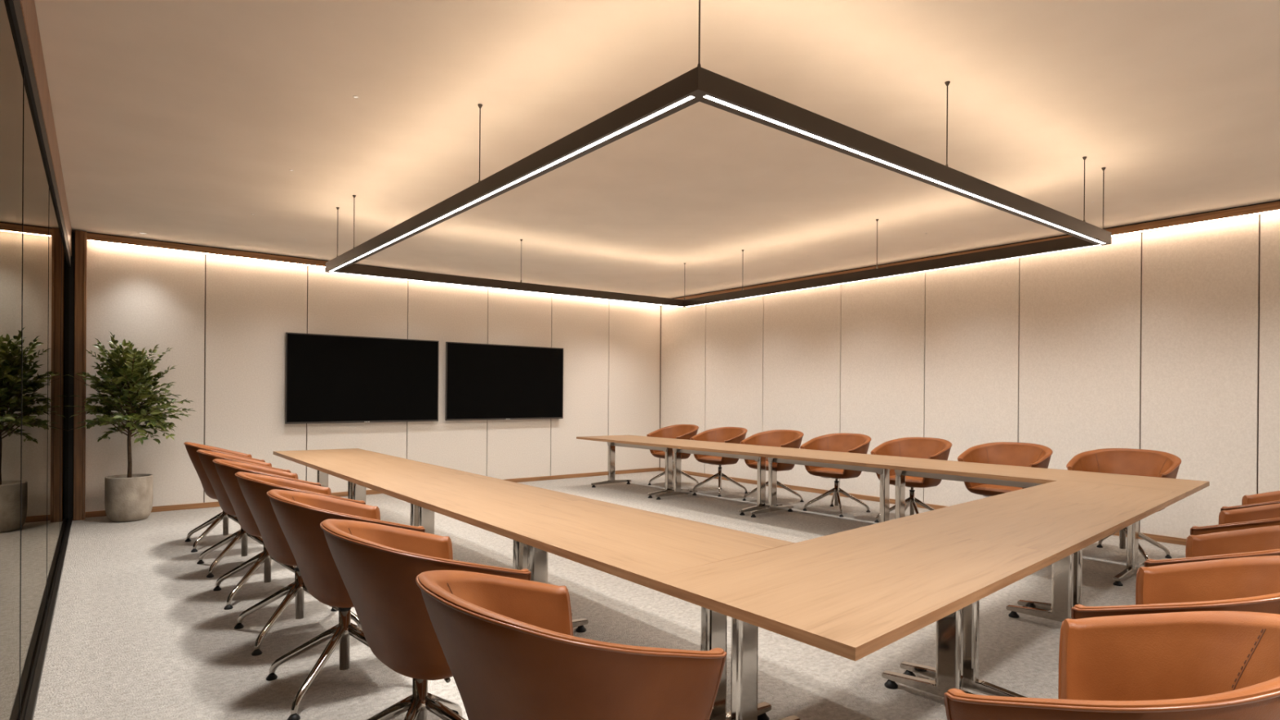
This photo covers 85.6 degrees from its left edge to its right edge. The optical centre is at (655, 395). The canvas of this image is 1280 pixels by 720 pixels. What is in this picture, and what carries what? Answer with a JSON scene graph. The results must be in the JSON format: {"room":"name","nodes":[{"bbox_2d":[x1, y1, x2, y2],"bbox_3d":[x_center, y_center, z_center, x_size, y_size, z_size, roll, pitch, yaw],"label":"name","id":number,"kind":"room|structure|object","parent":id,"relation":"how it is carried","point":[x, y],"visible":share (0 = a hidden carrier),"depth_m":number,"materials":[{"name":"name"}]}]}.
{"room":"conference room","nodes":[
{"label":"conference room","id":0,"kind":"room"},
{"bbox_2d":[0,0,24,719],"bbox_3d":[-1.980,-0.048,2.062,0.013,2.758,1.890,0,0,-39],"label":"window","id":1,"kind":"structure","parent":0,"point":[11,67],"depth_m":2.44,"materials":[{"name":"clear glass"}]},
{"bbox_2d":[20,71,49,719],"bbox_3d":[-3.164,-0.059,3.529,0.013,2.758,1.880,0,0,-39],"label":"window","id":2,"kind":"structure","parent":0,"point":[36,177],"depth_m":3.34,"materials":[{"name":"clear glass"}]},
{"bbox_2d":[47,182,62,604],"bbox_3d":[-4.346,-0.069,4.992,0.013,2.758,1.880,0,0,-39],"label":"window","id":3,"kind":"structure","parent":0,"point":[55,230],"depth_m":4.85,"materials":[{"name":"clear glass"}]},
{"bbox_2d":[59,235,69,552],"bbox_3d":[-5.586,-0.080,6.527,0.010,2.758,2.068,0,0,-39],"label":"window","id":4,"kind":"structure","parent":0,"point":[65,266],"depth_m":6.40,"materials":[{"name":"clear glass"}]},
{"bbox_2d":[85,240,661,511],"bbox_3d":[-4.238,-0.212,9.103,11.242,3.079,0.120,0,0,-39],"label":"wall","id":5,"kind":"structure","parent":0,"point":[225,321],"depth_m":8.91,"materials":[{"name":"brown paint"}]},
{"bbox_2d":[8,0,71,266],"bbox_3d":[-2.513,-1.530,2.707,0.076,0.396,11.986,0,0,-39],"label":"trim","id":6,"kind":"structure","parent":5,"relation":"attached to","point":[24,13],"depth_m":3.44,"materials":[{"name":"brown wood"}]},
{"bbox_2d":[20,518,72,719],"bbox_3d":[-2.507,1.337,2.712,0.074,0.022,11.956,0,0,-39],"label":"trim","id":7,"kind":"structure","parent":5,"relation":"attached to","point":[28,713],"depth_m":3.74,"materials":[{"name":"grey metal"}]},
{"bbox_2d":[67,231,75,519],"bbox_3d":[-6.229,-0.209,7.341,0.076,3.049,0.140,0,0,-39],"label":"trim","id":8,"kind":"structure","parent":5,"relation":"attached to","point":[71,343],"depth_m":7.30,"materials":[{"name":"black metal"}]},
{"bbox_2d":[73,230,87,520],"bbox_3d":[-6.151,-0.217,7.381,0.097,3.066,0.176,0,0,-39],"label":"trim","id":9,"kind":"structure","parent":5,"relation":"attached to","point":[81,242],"depth_m":7.32,"materials":[{"name":"brown wood"}]},
{"bbox_2d":[284,332,439,424],"bbox_3d":[-3.881,-0.218,9.260,1.955,1.145,0.083,0,0,-39],"label":"wall screen","id":10,"kind":"object","parent":5,"relation":"attached to","point":[329,379],"visible":1,"depth_m":9.16,"materials":[{"name":"black"}]},
{"bbox_2d":[84,467,659,517],"bbox_3d":[-3.056,1.303,9.989,8.008,0.062,0.024,0,0,-39],"label":"baseboard","id":11,"kind":"structure","parent":5,"relation":"attached to","point":[209,504],"depth_m":9.33,"materials":[{"name":"brown wood"}]},
{"bbox_2d":[86,231,658,305],"bbox_3d":[-3.024,-1.698,9.947,7.977,0.092,0.074,0,0,-39],"label":"trim","id":12,"kind":"structure","parent":5,"relation":"attached to","point":[93,237],"depth_m":8.08,"materials":[{"name":"brown wood"}]},
{"bbox_2d":[444,342,563,420],"bbox_3d":[-2.276,-0.208,10.556,1.950,1.135,0.083,0,0,-39],"label":"wall screen","id":13,"kind":"object","parent":5,"relation":"attached to","point":[484,381],"visible":1,"depth_m":10.47,"materials":[{"name":"black"}]},
{"bbox_2d":[659,306,661,467],"bbox_3d":[0.078,-0.170,12.504,0.012,2.922,0.012,0,0,-39],"label":"trim","id":14,"kind":"structure","parent":5,"relation":"attached to","point":[660,306],"depth_m":12.50,"materials":[{"name":"brown"}]},
{"bbox_2d":[33,471,1186,719],"bbox_3d":[-0.447,1.411,4.396,11.242,0.100,12.226,0,0,-39],"label":"floor","id":15,"kind":"structure","parent":0,"point":[140,630],"depth_m":4.04,"materials":[{"name":"carpet"}]},
{"bbox_2d":[67,331,195,522],"bbox_3d":[-5.564,0.314,7.308,1.200,2.011,0.988,0,0,-39],"label":"potted tree","id":16,"kind":"object","parent":15,"relation":"on","point":[128,497],"visible":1,"depth_m":7.26,"materials":[{"name":"green plant"}]},
{"bbox_2d":[183,442,265,552],"bbox_3d":[-3.923,0.873,6.273,0.605,0.920,0.799,0,0,-39],"label":"tub chair","id":17,"kind":"object","parent":15,"relation":"on","point":[192,448],"visible":0.34,"depth_m":6.09,"materials":[{"name":"brown leather"}]},
{"bbox_2d":[196,449,290,577],"bbox_3d":[-3.275,0.879,5.472,0.605,0.920,0.799,0,0,-40],"label":"tub chair","id":18,"kind":"object","parent":15,"relation":"on","point":[206,457],"visible":0.34,"depth_m":5.29,"materials":[{"name":"brown leather"}]},
{"bbox_2d":[212,458,321,609],"bbox_3d":[-2.672,0.884,4.725,0.605,0.920,0.799,0,0,-39],"label":"tub chair","id":19,"kind":"object","parent":15,"relation":"on","point":[226,469],"visible":0.4,"depth_m":4.53,"materials":[{"name":"brown leather"}]},
{"bbox_2d":[234,471,365,656],"bbox_3d":[-2.063,0.890,3.970,0.605,0.920,0.799,0,0,-40],"label":"tub chair","id":20,"kind":"object","parent":15,"relation":"on","point":[255,487],"visible":0.45,"depth_m":3.77,"materials":[{"name":"brown leather"}]},
{"bbox_2d":[272,448,400,499],"bbox_3d":[-3.276,0.967,7.046,0.843,0.740,1.574,0,0,-39],"label":"conference table","id":21,"kind":"object","parent":15,"relation":"on","point":[302,457],"visible":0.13,"depth_m":6.97,"materials":[{"name":"brown wood"}]},
{"bbox_2d":[266,488,425,719],"bbox_3d":[-1.479,0.895,3.247,0.605,0.920,0.799,0,0,-38],"label":"tub chair","id":22,"kind":"object","parent":15,"relation":"on","point":[300,515],"visible":0.52,"depth_m":3.02,"materials":[{"name":"brown leather"}]},
{"bbox_2d":[306,457,475,560],"bbox_3d":[-2.280,0.976,5.821,0.846,0.740,1.695,0,0,-39],"label":"conference table","id":23,"kind":"object","parent":15,"relation":"on","point":[356,472],"visible":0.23,"depth_m":5.68,"materials":[{"name":"brown wood"}]},
{"bbox_2d":[320,519,531,719],"bbox_3d":[-0.863,0.900,2.484,0.605,0.920,0.799,0,0,-39],"label":"tub chair","id":24,"kind":"object","parent":15,"relation":"on","point":[379,566],"visible":0.68,"depth_m":2.23,"materials":[{"name":"brown leather"}]},
{"bbox_2d":[363,474,591,616],"bbox_3d":[-1.227,0.985,4.528,0.849,0.740,1.670,0,0,-39],"label":"conference table","id":25,"kind":"object","parent":15,"relation":"on","point":[451,496],"visible":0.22,"depth_m":4.35,"materials":[{"name":"brown wood"}]},
{"bbox_2d":[415,570,727,719],"bbox_3d":[-0.266,0.906,1.745,0.605,0.920,0.799,0,0,-40],"label":"tub chair","id":26,"kind":"object","parent":15,"relation":"on","point":[511,651],"visible":1,"depth_m":1.48,"materials":[{"name":"brown leather"}]},
{"bbox_2d":[459,498,794,719],"bbox_3d":[-0.206,0.994,3.274,0.852,0.740,1.615,0,0,-39],"label":"conference table","id":27,"kind":"object","parent":15,"relation":"on","point":[635,545],"visible":0.66,"depth_m":3.04,"materials":[{"name":"brown wood"}]},
{"bbox_2d":[576,435,696,497],"bbox_3d":[-0.295,0.984,9.971,0.929,0.740,1.681,0,0,-40],"label":"conference table","id":28,"kind":"object","parent":15,"relation":"on","point":[626,441],"visible":0.77,"depth_m":9.82,"materials":[{"name":"brown wood"}]},
{"bbox_2d":[646,424,698,488],"bbox_3d":[0.285,0.898,10.494,0.605,0.920,0.799,0,0,-39],"label":"tub chair","id":29,"kind":"object","parent":15,"relation":"on","point":[686,432],"visible":0.42,"depth_m":10.59,"materials":[{"name":"brown leather"}]},
{"bbox_2d":[654,451,673,455],"bbox_3d":[0.234,0.878,10.452,0.360,0.066,0.534,0,0,-39],"label":"seat cushion","id":30,"kind":"object","parent":29,"relation":"on","point":[656,453],"depth_m":10.42,"materials":[{"name":"brown leather"}]},
{"bbox_2d":[645,440,788,515],"bbox_3d":[0.757,0.994,8.715,0.928,0.740,1.691,0,0,-40],"label":"conference table","id":31,"kind":"object","parent":15,"relation":"on","point":[698,447],"visible":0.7,"depth_m":8.53,"materials":[{"name":"brown wood"}]},
{"bbox_2d":[689,426,747,497],"bbox_3d":[0.915,0.903,9.743,0.605,0.920,0.799,0,0,-39],"label":"tub chair","id":32,"kind":"object","parent":15,"relation":"on","point":[722,434],"visible":0.76,"depth_m":9.73,"materials":[{"name":"brown leather"}]},
{"bbox_2d":[699,456,721,460],"bbox_3d":[0.863,0.884,9.701,0.360,0.066,0.534,0,0,-39],"label":"seat cushion","id":33,"kind":"object","parent":32,"relation":"on","point":[701,458],"depth_m":9.62,"materials":[{"name":"brown leather"}]},
{"bbox_2d":[740,429,804,502],"bbox_3d":[1.538,0.909,8.999,0.605,0.920,0.799,0,0,-39],"label":"tub chair","id":34,"kind":"object","parent":15,"relation":"on","point":[779,437],"visible":0.47,"depth_m":9.10,"materials":[{"name":"brown leather"}]},
{"bbox_2d":[751,461,768,466],"bbox_3d":[1.486,0.889,8.957,0.360,0.066,0.534,0,0,-39],"label":"seat cushion","id":35,"kind":"object","parent":34,"relation":"on","point":[753,463],"depth_m":8.95,"materials":[{"name":"brown leather"}]},
{"bbox_2d":[739,448,913,522],"bbox_3d":[1.815,1.003,7.452,0.928,0.740,1.634,0,0,-40],"label":"conference table","id":36,"kind":"object","parent":15,"relation":"on","point":[825,459],"visible":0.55,"depth_m":7.35,"materials":[{"name":"brown wood"}]},
{"bbox_2d":[800,433,871,516],"bbox_3d":[2.167,0.914,8.248,0.605,0.920,0.799,0,0,-39],"label":"tub chair","id":37,"kind":"object","parent":15,"relation":"on","point":[841,442],"visible":0.74,"depth_m":8.25,"materials":[{"name":"brown leather"}]},
{"bbox_2d":[812,467,844,473],"bbox_3d":[2.115,0.895,8.206,0.360,0.066,0.534,0,0,-39],"label":"seat cushion","id":38,"kind":"object","parent":37,"relation":"on","point":[815,470],"depth_m":8.13,"materials":[{"name":"brown leather"}]},
{"bbox_2d":[648,523,1057,719],"bbox_3d":[0.800,1.002,2.591,1.620,0.740,0.830,0,0,-43],"label":"conference table","id":39,"kind":"object","parent":15,"relation":"on","point":[852,594],"visible":0.96,"depth_m":2.44,"materials":[{"name":"brown wood"}]},
{"bbox_2d":[870,436,951,522],"bbox_3d":[2.790,0.920,7.504,0.605,0.920,0.799,0,0,-39],"label":"tub chair","id":40,"kind":"object","parent":15,"relation":"on","point":[932,448],"visible":0.56,"depth_m":7.56,"materials":[{"name":"brown leather"}]},
{"bbox_2d":[889,475,923,482],"bbox_3d":[2.738,0.901,7.462,0.360,0.066,0.534,0,0,-39],"label":"seat cushion","id":41,"kind":"object","parent":40,"relation":"on","point":[892,477],"depth_m":7.34,"materials":[{"name":"brown leather"}]},
{"bbox_2d":[957,442,1053,497],"bbox_3d":[3.419,0.925,6.752,0.605,0.920,0.799,0,0,-39],"label":"tub chair","id":42,"kind":"object","parent":15,"relation":"on","point":[1015,454],"visible":0.45,"depth_m":6.87,"materials":[{"name":"brown leather"}]},
{"bbox_2d":[972,484,1022,492],"bbox_3d":[3.367,0.906,6.710,0.360,0.066,0.534,0,0,-39],"label":"seat cushion","id":43,"kind":"object","parent":42,"relation":"on","point":[975,487],"depth_m":6.66,"materials":[{"name":"brown leather"}]},
{"bbox_2d":[879,494,1146,697],"bbox_3d":[1.926,1.009,3.655,1.606,0.740,0.821,0,0,-43],"label":"conference table","id":44,"kind":"object","parent":15,"relation":"on","point":[1064,529],"visible":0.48,"depth_m":3.49,"materials":[{"name":"brown wood"}]},
{"bbox_2d":[866,457,1209,586],"bbox_3d":[3.123,1.014,5.891,0.927,0.740,2.465,0,0,-40],"label":"conference table","id":45,"kind":"object","parent":15,"relation":"on","point":[969,472],"visible":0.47,"depth_m":5.78,"materials":[{"name":"brown wood"}]},
{"bbox_2d":[1000,480,1185,610],"bbox_3d":[2.893,1.015,4.566,1.174,0.740,0.806,0,0,-43],"label":"conference table","id":46,"kind":"object","parent":15,"relation":"on","point":[1151,501],"visible":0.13,"depth_m":4.41,"materials":[{"name":"brown wood"}]},
{"bbox_2d":[943,611,1279,719],"bbox_3d":[1.036,0.915,1.465,0.799,0.920,0.605,0,0,-42],"label":"tub chair","id":47,"kind":"object","parent":15,"relation":"on","point":[1188,665],"visible":1,"depth_m":1.62,"materials":[{"name":"brown leather"}]},
{"bbox_2d":[1066,448,1181,560],"bbox_3d":[4.055,0.931,5.993,0.605,0.920,0.799,0,0,-39],"label":"tub chair","id":48,"kind":"object","parent":15,"relation":"on","point":[1126,461],"visible":0.32,"depth_m":6.12,"materials":[{"name":"brown leather"}]},
{"bbox_2d":[1071,555,1279,619],"bbox_3d":[1.653,0.919,2.054,0.799,0.920,0.605,0,0,-42],"label":"tub chair","id":49,"kind":"object","parent":15,"relation":"on","point":[1248,584],"visible":0.26,"depth_m":2.27,"materials":[{"name":"brown leather"}]},
{"bbox_2d":[1144,524,1279,567],"bbox_3d":[2.277,0.923,2.634,0.799,0.920,0.605,0,0,-42],"label":"tub chair","id":50,"kind":"object","parent":15,"relation":"on","point":[1265,540],"visible":0.17,"depth_m":2.90,"materials":[{"name":"brown leather"}]},
{"bbox_2d":[1190,503,1279,535],"bbox_3d":[2.975,0.927,3.314,0.799,0.920,0.605,0,0,-42],"label":"tub chair","id":51,"kind":"object","parent":15,"relation":"on","point":[1268,515],"visible":0.08,"depth_m":3.58,"materials":[{"name":"brown leather"}]},
{"bbox_2d":[1220,490,1279,511],"bbox_3d":[3.616,0.931,3.921,0.799,0.920,0.605,0,0,-42],"label":"tub chair","id":52,"kind":"object","parent":15,"relation":"on","point":[1273,497],"visible":0.16,"depth_m":4.25,"materials":[{"name":"brown leather"}]},
{"bbox_2d":[34,0,1279,297],"bbox_3d":[0.733,-1.761,5.326,8.268,0.100,12.226,0,0,-39],"label":"ceiling","id":53,"kind":"structure","parent":0,"point":[175,121],"depth_m":4.33,"materials":[{"name":"paint"}]},
{"bbox_2d":[324,0,1111,307],"bbox_3d":[0.161,-1.433,5.858,4.262,0.569,5.192,0,0,-39],"label":"pendant light","id":54,"kind":"object","parent":53,"relation":"hanging from","point":[698,84],"visible":1,"depth_m":3.85,"materials":[{"name":"brown metal"}]},
{"bbox_2d":[660,211,1279,538],"bbox_3d":[3.885,-0.152,7.896,0.120,3.079,12.006,0,0,-39],"label":"wall","id":55,"kind":"structure","parent":0,"point":[1167,340],"depth_m":7.53,"materials":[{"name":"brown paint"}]},
{"bbox_2d":[659,467,1186,545],"bbox_3d":[3.836,1.356,7.845,0.024,0.062,11.972,0,0,-39],"label":"baseboard","id":56,"kind":"structure","parent":55,"relation":"attached to","point":[1175,540],"depth_m":9.21,"materials":[{"name":"brown wood"}]},
{"bbox_2d":[671,200,1279,299],"bbox_3d":[3.826,-1.646,7.824,0.074,0.092,11.985,0,0,-39],"label":"trim","id":57,"kind":"structure","parent":55,"relation":"attached to","point":[1273,206],"depth_m":6.73,"materials":[{"name":"brown wood"}]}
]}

